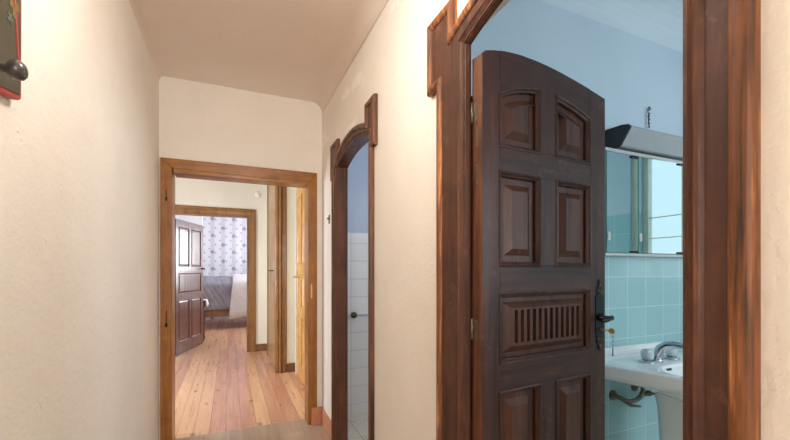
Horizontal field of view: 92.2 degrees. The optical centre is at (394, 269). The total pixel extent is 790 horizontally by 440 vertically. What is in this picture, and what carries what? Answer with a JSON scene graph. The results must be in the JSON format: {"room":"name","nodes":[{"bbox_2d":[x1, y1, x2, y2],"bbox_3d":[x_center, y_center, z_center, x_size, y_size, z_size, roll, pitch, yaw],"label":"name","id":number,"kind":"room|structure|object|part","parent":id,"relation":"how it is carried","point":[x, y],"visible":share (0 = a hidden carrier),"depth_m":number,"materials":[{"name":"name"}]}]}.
{"room":"home hallway","nodes":[
{"label":"home hallway","id":0,"kind":"room"},
{"bbox_2d":[0,0,158,439],"bbox_3d":[-0.824,-0.181,0.492,0.120,3.100,5.560,0,0,-23],"label":"wall","id":1,"kind":"structure","parent":0,"point":[79,147],"depth_m":1.39,"materials":[{"name":"paint"}]},
{"bbox_2d":[0,0,28,99],"bbox_3d":[-0.822,-0.606,0.757,0.096,0.412,0.450,0,0,-23],"label":"coat rack","id":2,"kind":"object","parent":1,"relation":"attached to","point":[13,71],"visible":1,"depth_m":0.89,"materials":[{"name":"paint"}]},
{"bbox_2d":[7,11,13,24],"bbox_3d":[-0.907,-0.594,0.896,0.002,0.029,0.027,0,0,-23],"label":"flower","id":3,"kind":"object","parent":2,"relation":"on","point":[10,14],"depth_m":0.89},
{"bbox_2d":[175,215,202,225],"bbox_3d":[-5.636,-0.082,10.117,0.920,2.900,0.450,0,0,-23],"label":"wall","id":4,"kind":"structure","parent":0,"point":[198,220],"depth_m":10.00,"materials":[{"name":"white paint"}]},
{"bbox_2d":[175,176,266,343],"bbox_3d":[-3.523,-0.082,5.949,2.875,2.900,0.120,0,0,-23],"label":"wall","id":5,"kind":"structure","parent":0,"point":[190,192],"depth_m":6.34,"materials":[{"name":"paint"}]},
{"bbox_2d":[175,218,204,354],"bbox_3d":[-3.516,0.268,6.561,0.107,2.178,1.030,0,0,-5],"label":"door","id":6,"kind":"structure","parent":5,"relation":"in","point":[189,268],"depth_m":6.49,"materials":[{"name":"brown wood"}]},
{"bbox_3d":[-3.530,0.834,6.324,0.036,0.670,0.360,0,0,-5],"label":"panel","id":7,"kind":"part","parent":6,"relation":"part of","materials":[{"name":"brown wood"}]},
{"bbox_3d":[-3.530,-0.382,6.324,0.036,0.640,0.360,0,0,-5],"label":"panel","id":8,"kind":"part","parent":6,"relation":"part of","materials":[{"name":"brown wood"}]},
{"bbox_3d":[-3.512,0.834,6.325,0.015,0.684,0.374,0,0,-5],"label":"panel moulding","id":9,"kind":"part","parent":6,"relation":"part of","materials":[{"name":"brown wood"}]},
{"bbox_3d":[-3.512,-0.382,6.325,0.015,0.654,0.374,0,0,-5],"label":"panel moulding","id":10,"kind":"part","parent":6,"relation":"part of","materials":[{"name":"brown wood"}]},
{"bbox_3d":[-3.548,0.224,6.553,0.036,0.330,0.820,0,0,-5],"label":"panel","id":11,"kind":"part","parent":6,"relation":"part of","materials":[{"name":"brown wood"}]},
{"bbox_3d":[-3.530,0.224,6.555,0.015,0.344,0.834,0,0,-5],"label":"panel moulding","id":12,"kind":"part","parent":6,"relation":"part of","materials":[{"name":"brown wood"}]},
{"bbox_3d":[-3.548,0.834,6.779,0.015,0.684,0.384,0,0,-5],"label":"panel moulding","id":13,"kind":"part","parent":6,"relation":"part of","materials":[{"name":"brown wood"}]},
{"bbox_3d":[-3.548,-0.382,6.779,0.015,0.654,0.384,0,0,-5],"label":"panel moulding","id":14,"kind":"part","parent":6,"relation":"part of","materials":[{"name":"brown wood"}]},
{"bbox_3d":[-3.566,0.834,6.778,0.036,0.670,0.370,0,0,-5],"label":"panel","id":15,"kind":"part","parent":6,"relation":"part of","materials":[{"name":"brown wood"}]},
{"bbox_3d":[-3.566,-0.382,6.778,0.036,0.640,0.370,0,0,-5],"label":"panel","id":16,"kind":"part","parent":6,"relation":"part of","materials":[{"name":"brown wood"}]},
{"bbox_2d":[175,205,255,351],"bbox_3d":[-2.981,0.177,6.174,1.346,2.383,0.160,0,0,-23],"label":"door frame","id":17,"kind":"structure","parent":5,"relation":"attached to","point":[250,214],"depth_m":6.34,"materials":[{"name":"brown wood"}]},
{"bbox_2d":[255,191,260,197],"bbox_3d":[-2.307,-1.272,6.400,0.104,0.104,0.022,0,0,-23],"label":"junction box cover","id":18,"kind":"object","parent":5,"relation":"attached to","point":[257,194],"visible":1,"depth_m":6.40,"materials":[{"name":"white plastic"}]},
{"bbox_2d":[256,343,266,350],"bbox_3d":[-2.258,1.308,6.425,0.175,0.120,0.015,0,0,-23],"label":"baseboard","id":19,"kind":"structure","parent":5,"relation":"attached to","point":[259,347],"depth_m":6.42,"materials":[{"name":"brown wood"}]},
{"bbox_2d":[203,216,246,319],"bbox_3d":[-3.769,-0.082,11.091,3.280,2.900,0.150,0,0,-23],"label":"wall","id":20,"kind":"structure","parent":0,"point":[224,238],"depth_m":10.58,"materials":[{"name":"paper"}]},
{"bbox_2d":[159,76,321,439],"bbox_3d":[-1.267,-0.181,3.244,1.260,3.100,0.160,0,0,-23],"label":"wall","id":21,"kind":"structure","parent":0,"point":[198,121],"depth_m":3.16,"materials":[{"name":"paint"}]},
{"bbox_2d":[160,157,316,439],"bbox_3d":[-1.279,0.253,3.225,1.202,2.232,0.185,0,0,-23],"label":"door frame","id":22,"kind":"structure","parent":21,"relation":"attached to","point":[170,168],"depth_m":3.06,"materials":[{"name":"brown wood"}]},
{"bbox_2d":[312,407,321,424],"bbox_3d":[-0.695,1.294,3.373,0.088,0.150,0.016,0,0,-23],"label":"baseboard","id":23,"kind":"structure","parent":21,"relation":"attached to","point":[316,411],"depth_m":3.37,"materials":[{"name":"wood"}]},
{"bbox_2d":[129,0,388,112],"bbox_3d":[-0.162,-1.509,0.698,1.300,0.205,5.410,0,0,-23],"label":"ceiling","id":24,"kind":"structure","parent":0,"point":[303,50],"depth_m":2.47,"materials":[{"name":"paint"}]},
{"bbox_2d":[175,318,367,439],"bbox_3d":[-1.913,1.419,4.784,4.900,0.100,14.300,0,0,-23],"label":"floor","id":25,"kind":"structure","parent":0,"point":[220,386],"depth_m":4.11,"materials":[{"name":"brown wood"}]},
{"bbox_2d":[203,300,205,341],"bbox_3d":[-3.820,0.974,7.303,0.310,0.790,0.320,0,0,-23],"label":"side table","id":26,"kind":"object","parent":25,"relation":"on","point":[203,300],"visible":0.3,"depth_m":7.23,"materials":[{"name":"brown wood"}]},
{"bbox_3d":[-3.657,0.989,7.243,0.054,0.760,0.054,0,0,-23],"label":"leg","id":27,"kind":"part","parent":26,"relation":"part of","materials":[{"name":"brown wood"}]},
{"bbox_3d":[-3.753,0.989,7.463,0.054,0.760,0.054,0,0,-23],"label":"leg","id":28,"kind":"part","parent":26,"relation":"part of","materials":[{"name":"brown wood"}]},
{"bbox_2d":[205,310,229,316],"bbox_3d":[-3.664,0.694,9.747,2.758,1.350,1.456,0,0,-23],"label":"bed","id":29,"kind":"object","parent":25,"relation":"on","point":[217,313],"visible":0.02,"depth_m":8.77,"materials":[{"name":"brown wood"}]},
{"bbox_3d":[-3.680,0.643,9.729,2.640,0.590,1.380,0,0,-23],"label":"mattress","id":30,"kind":"object","parent":29,"relation":"on","visible":0},
{"bbox_2d":[203,276,232,310],"bbox_3d":[-4.065,0.538,9.537,1.864,0.782,1.469,0,0,-23],"label":"bedspread","id":31,"kind":"object","parent":30,"relation":"on","point":[217,290],"visible":0.37,"depth_m":8.78,"materials":[{"name":"grey fabric"}]},
{"bbox_2d":[229,274,246,319],"bbox_3d":[-3.678,0.628,9.685,0.994,1.044,1.503,0,0,-23],"label":"blanket","id":32,"kind":"object","parent":31,"relation":"on","point":[238,303],"visible":0.36,"depth_m":8.90,"materials":[{"name":"white fabric"}]},
{"bbox_2d":[287,187,294,362],"bbox_3d":[-1.728,-0.082,5.894,0.375,2.900,1.710,0,0,-23],"label":"wall","id":33,"kind":"structure","parent":0,"point":[290,190],"depth_m":5.10,"materials":[{"name":"paint"}]},
{"bbox_2d":[268,185,273,366],"bbox_3d":[-1.841,0.013,5.573,0.089,2.688,1.020,0,0,-23],"label":"door","id":34,"kind":"structure","parent":33,"relation":"in","point":[270,187],"depth_m":5.55,"materials":[{"name":"wood"}]},
{"bbox_2d":[267,185,286,372],"bbox_3d":[-1.752,-0.082,5.602,0.152,2.900,1.248,0,0,-23],"label":"door frame","id":35,"kind":"structure","parent":33,"relation":"attached to","point":[280,192],"depth_m":5.05,"materials":[{"name":"brown wood"}]},
{"bbox_3d":[-2.038,0.013,6.103,0.027,2.710,0.100,0,0,-23],"label":"post","id":36,"kind":"part","parent":35,"relation":"part of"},
{"bbox_3d":[-1.539,-0.082,5.062,0.178,2.900,0.085,0,0,12],"label":"post","id":37,"kind":"part","parent":35,"relation":"part of","materials":[{"name":"brown wood"}]},
{"bbox_2d":[287,363,294,371],"bbox_3d":[-1.387,1.308,5.103,0.120,0.120,0.014,0,0,-23],"label":"baseboard","id":38,"kind":"structure","parent":33,"relation":"attached to","point":[290,366],"depth_m":5.09,"materials":[{"name":"brown wood"}]},
{"bbox_2d":[348,142,368,414],"bbox_3d":[0.119,-0.132,3.907,1.670,3.000,0.128,0,0,-23],"label":"wall","id":39,"kind":"structure","parent":0,"point":[357,242],"depth_m":3.63,"materials":[{"name":"white tile"}]},
{"bbox_2d":[350,312,367,317],"bbox_3d":[-0.136,0.423,3.693,0.622,0.062,0.060,0,0,-23],"label":"towel rail","id":40,"kind":"object","parent":39,"relation":"attached to","point":[353,314],"visible":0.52,"depth_m":3.56,"materials":[{"name":"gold metal"}]},
{"bbox_2d":[322,0,789,439],"bbox_3d":[0.419,-0.181,1.032,0.070,3.100,5.560,0,0,-23],"label":"wall","id":41,"kind":"structure","parent":0,"point":[391,63],"depth_m":1.74,"materials":[{"name":"paint"}]},
{"bbox_2d":[322,407,330,437],"bbox_3d":[-0.573,1.298,3.213,0.012,0.140,0.450,0,0,-23],"label":"baseboard","id":42,"kind":"structure","parent":41,"relation":"attached to","point":[326,421],"depth_m":3.21,"materials":[{"name":"ceramic"}]},
{"bbox_2d":[330,93,377,439],"bbox_3d":[-0.274,0.190,2.594,0.106,2.356,0.996,0,0,-23],"label":"door frame","id":43,"kind":"structure","parent":41,"relation":"attached to","point":[341,156],"depth_m":2.91,"materials":[{"name":"brown wood"}]},
{"bbox_3d":[-0.296,0.244,2.559,0.032,2.249,0.822,0,0,-23],"label":"moulding","id":44,"kind":"part","parent":43,"relation":"part of","materials":[{"name":"brown wood"}]},
{"bbox_2d":[471,50,613,439],"bbox_3d":[0.592,0.289,1.441,0.686,2.135,0.118,0,0,-28],"label":"door","id":45,"kind":"structure","parent":41,"relation":"in","point":[538,133],"depth_m":1.43,"materials":[{"name":"brown wood"}]},
{"bbox_3d":[0.283,-0.397,1.312,0.001,0.200,0.012,0,0,-28],"label":"edge plate","id":46,"kind":"part","parent":45,"relation":"part of","materials":[{"name":"brown wood"}]},
{"bbox_3d":[0.443,0.789,1.398,0.198,0.718,0.044,0,0,-28],"label":"panel","id":47,"kind":"part","parent":45,"relation":"part of","materials":[{"name":"brown wood"}]},
{"bbox_3d":[0.443,-0.180,1.398,0.198,0.327,0.044,0,0,-28],"label":"panel","id":48,"kind":"part","parent":45,"relation":"part of","materials":[{"name":"brown wood"}]},
{"bbox_3d":[0.443,-0.555,1.398,0.198,0.235,0.044,0,0,-28],"label":"panel","id":49,"kind":"part","parent":45,"relation":"part of","materials":[{"name":"brown wood"}]},
{"bbox_3d":[0.451,0.789,1.382,0.212,0.732,0.024,0,0,-28],"label":"panel moulding","id":50,"kind":"part","parent":45,"relation":"part of","materials":[{"name":"brown wood"}]},
{"bbox_3d":[0.451,-0.180,1.382,0.212,0.341,0.024,0,0,-28],"label":"panel moulding","id":51,"kind":"part","parent":45,"relation":"part of","materials":[{"name":"brown wood"}]},
{"bbox_3d":[0.451,-0.555,1.382,0.212,0.250,0.024,0,0,-28],"label":"panel moulding","id":52,"kind":"part","parent":45,"relation":"part of","materials":[{"name":"brown wood"}]},
{"bbox_3d":[0.573,0.206,1.468,0.493,0.241,0.044,0,0,-28],"label":"panel","id":53,"kind":"part","parent":45,"relation":"part of","materials":[{"name":"brown wood"}]},
{"bbox_3d":[0.573,0.379,1.468,0.493,0.104,0.051,0,0,-28],"label":"rail","id":54,"kind":"part","parent":45,"relation":"part of","materials":[{"name":"brown wood"}]},
{"bbox_3d":[0.573,0.035,1.468,0.493,0.102,0.051,0,0,-28],"label":"rail","id":55,"kind":"part","parent":45,"relation":"part of","materials":[{"name":"brown wood"}]},
{"bbox_3d":[0.573,-0.391,1.468,0.493,0.094,0.051,0,0,-28],"label":"rail","id":56,"kind":"part","parent":45,"relation":"part of","materials":[{"name":"brown wood"}]},
{"bbox_3d":[0.573,-0.698,1.468,0.493,0.161,0.051,0,0,-28],"label":"rail","id":57,"kind":"part","parent":45,"relation":"part of","materials":[{"name":"brown wood"}]},
{"bbox_3d":[0.581,0.206,1.452,0.507,0.255,0.024,0,0,-28],"label":"panel moulding","id":58,"kind":"part","parent":45,"relation":"part of","materials":[{"name":"brown wood"}]},
{"bbox_3d":[0.701,0.789,1.538,0.201,0.718,0.044,0,0,-28],"label":"panel","id":59,"kind":"part","parent":45,"relation":"part of","materials":[{"name":"brown wood"}]},
{"bbox_3d":[0.701,-0.180,1.538,0.201,0.327,0.044,0,0,-28],"label":"panel","id":60,"kind":"part","parent":45,"relation":"part of","materials":[{"name":"brown wood"}]},
{"bbox_3d":[0.701,-0.554,1.538,0.201,0.232,0.044,0,0,-28],"label":"panel","id":61,"kind":"part","parent":45,"relation":"part of","materials":[{"name":"brown wood"}]},
{"bbox_3d":[0.710,0.789,1.522,0.215,0.732,0.024,0,0,-28],"label":"panel moulding","id":62,"kind":"part","parent":45,"relation":"part of","materials":[{"name":"brown wood"}]},
{"bbox_3d":[0.710,-0.180,1.522,0.215,0.341,0.024,0,0,-28],"label":"panel moulding","id":63,"kind":"part","parent":45,"relation":"part of","materials":[{"name":"brown wood"}]},
{"bbox_3d":[0.710,-0.554,1.522,0.215,0.247,0.024,0,0,-28],"label":"panel moulding","id":64,"kind":"part","parent":45,"relation":"part of","materials":[{"name":"brown wood"}]},
{"bbox_3d":[0.853,0.189,1.588,0.048,0.299,0.004,0,0,-28],"label":"lock plate","id":65,"kind":"part","parent":45,"relation":"part of","materials":[{"name":"black metal"}]},
{"bbox_3d":[0.847,0.197,1.546,0.083,0.032,0.062,0,0,-28],"label":"handle","id":66,"kind":"part","parent":45,"relation":"part of","materials":[{"name":"black metal"}]},
{"bbox_2d":[599,328,614,355],"bbox_3d":[0.869,0.292,1.559,0.014,0.112,0.068,0,0,-27],"label":"key","id":67,"kind":"object","parent":45,"relation":"in","point":[610,330],"visible":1,"depth_m":1.54,"materials":[{"name":"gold metal"}]},
{"bbox_2d":[427,0,760,439],"bbox_3d":[0.394,0.190,1.049,0.101,2.356,1.124,0,0,-23],"label":"door frame","id":68,"kind":"structure","parent":41,"relation":"attached to","point":[722,38],"depth_m":0.65,"materials":[{"name":"brown wood"}]},
{"bbox_2d":[471,0,682,439],"bbox_3d":[1.350,-0.181,2.452,2.770,3.100,0.138,0,0,-23],"label":"wall","id":69,"kind":"structure","parent":0,"point":[632,73],"depth_m":2.43,"materials":[{"name":"teal tile"}]},
{"bbox_2d":[609,385,654,407],"bbox_3d":[1.519,0.772,2.412,0.377,0.180,0.087,0,0,-18],"label":"drain pipe","id":70,"kind":"object","parent":69,"relation":"attached to","point":[613,395],"visible":0.8,"depth_m":2.37,"materials":[{"name":"metal"}]},
{"bbox_2d":[605,147,682,257],"bbox_3d":[1.790,-0.405,2.511,1.235,0.638,0.103,0,0,-23],"label":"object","id":71,"kind":"object","parent":69,"relation":"attached to","point":[644,192],"visible":0.54,"depth_m":2.37,"materials":[{"name":"metal"}]},
{"bbox_3d":[1.376,-0.404,2.300,0.276,0.596,0.004,0,0,-23],"label":"mirror door","id":72,"kind":"part","parent":71,"relation":"part of","materials":[{"name":"silver metal"}]},
{"bbox_3d":[1.787,-0.714,2.518,1.235,0.020,0.088,0,0,-23],"label":"rail","id":73,"kind":"part","parent":71,"relation":"part of","materials":[{"name":"metal"}]},
{"bbox_3d":[1.787,-0.093,2.518,1.235,0.016,0.088,0,0,-23],"label":"rail","id":74,"kind":"part","parent":71,"relation":"part of","materials":[{"name":"metal"}]},
{"bbox_3d":[1.712,-0.404,2.439,0.436,0.596,0.004,0,0,-22],"label":"mirror door","id":75,"kind":"part","parent":71,"relation":"part of","materials":[{"name":"silver metal"}]},
{"bbox_2d":[605,124,682,160],"bbox_3d":[1.829,-0.805,2.506,1.072,0.129,0.167,0,0,-23],"label":"lamp","id":76,"kind":"object","parent":69,"relation":"attached to","point":[627,137],"visible":0.44,"depth_m":2.34,"materials":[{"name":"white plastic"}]},
{"bbox_2d":[647,106,650,127],"bbox_3d":[1.675,-1.010,2.516,0.039,0.141,0.032,0,0,-23],"label":"loose wire","id":77,"kind":"object","parent":69,"relation":"attached to","point":[648,109],"visible":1,"depth_m":2.50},
{"bbox_2d":[541,0,682,52],"bbox_3d":[1.920,-1.706,1.139,2.770,0.350,2.760,0,0,-23],"label":"ceiling","id":78,"kind":"structure","parent":0,"point":[660,22],"depth_m":2.43,"materials":[{"name":"paint"}]},
{"bbox_3d":[1.922,1.418,1.134,2.770,0.100,2.750,0,0,-23],"label":"floor","id":79,"kind":"structure","parent":0,"visible":0},
{"bbox_2d":[605,341,682,439],"bbox_3d":[1.567,0.924,2.053,0.820,0.890,0.764,0,0,-23],"label":"washbasin","id":80,"kind":"object","parent":79,"relation":"on","point":[665,379],"visible":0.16,"depth_m":2.02,"materials":[{"name":"ceramic"}]},
{"bbox_2d":[605,350,682,402],"bbox_3d":[1.567,0.598,2.053,0.820,0.162,0.764,0,0,-23],"label":"basin","id":81,"kind":"object","parent":80,"relation":"in","point":[665,379],"depth_m":2.00,"materials":[{"name":"white ceramic"}]},
{"bbox_2d":[638,341,682,363],"bbox_3d":[1.538,0.455,2.120,0.300,0.123,0.209,0,0,-23],"label":"tap","id":82,"kind":"object","parent":80,"relation":"on","point":[670,349],"visible":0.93,"depth_m":2.13,"materials":[{"name":"silver metal"}]},
{"bbox_3d":[1.417,0.473,2.133,0.067,0.055,0.067,0,0,-23],"label":"knob","id":83,"kind":"part","parent":82,"relation":"part of","materials":[{"name":"white plastic"}]},
{"bbox_3d":[1.532,0.454,2.110,0.062,0.121,0.189,0,0,-38],"label":"spout","id":84,"kind":"part","parent":82,"relation":"part of","materials":[{"name":"silver metal"}]},
{"bbox_3d":[1.611,0.473,2.217,0.067,0.055,0.067,0,0,-23],"label":"knob","id":85,"kind":"part","parent":82,"relation":"part of","materials":[{"name":"white plastic"}]},
{"bbox_3d":[-0.941,-0.081,4.388,0.130,2.900,1.680,0,0,-23],"label":"wall","id":86,"kind":"structure","parent":0,"visible":0},
{"bbox_2d":[293,188,304,385],"bbox_3d":[-1.090,0.026,4.460,0.088,2.684,1.150,0,0,-23],"label":"door","id":87,"kind":"structure","parent":86,"relation":"in","point":[299,276],"depth_m":4.70,"materials":[{"name":"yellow wood"}]},
{"bbox_3d":[-1.066,0.026,4.470,0.034,2.684,1.150,0,0,-23],"label":"architrave","id":88,"kind":"part","parent":87,"relation":"part of","materials":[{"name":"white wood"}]},
{"bbox_3d":[-1.190,-0.501,4.732,0.016,0.860,0.310,0,0,-23],"label":"panel moulding","id":89,"kind":"part","parent":87,"relation":"part of","materials":[{"name":"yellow wood"}]},
{"bbox_3d":[-1.190,0.259,4.732,0.016,0.380,0.310,0,0,-23],"label":"panel moulding","id":90,"kind":"part","parent":87,"relation":"part of","materials":[{"name":"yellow wood"}]},
{"bbox_3d":[-1.190,0.878,4.732,0.016,0.580,0.310,0,0,-23],"label":"panel moulding","id":91,"kind":"part","parent":87,"relation":"part of","materials":[{"name":"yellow wood"}]},
{"bbox_3d":[-1.035,-0.501,4.375,0.016,0.860,0.310,0,0,-23],"label":"panel moulding","id":92,"kind":"part","parent":87,"relation":"part of","materials":[{"name":"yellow wood"}]},
{"bbox_3d":[-1.035,0.259,4.375,0.016,0.380,0.310,0,0,-23],"label":"panel moulding","id":93,"kind":"part","parent":87,"relation":"part of","materials":[{"name":"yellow wood"}]},
{"bbox_3d":[-1.035,0.878,4.375,0.016,0.580,0.310,0,0,-23],"label":"panel moulding","id":94,"kind":"part","parent":87,"relation":"part of","materials":[{"name":"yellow wood"}]}
]}

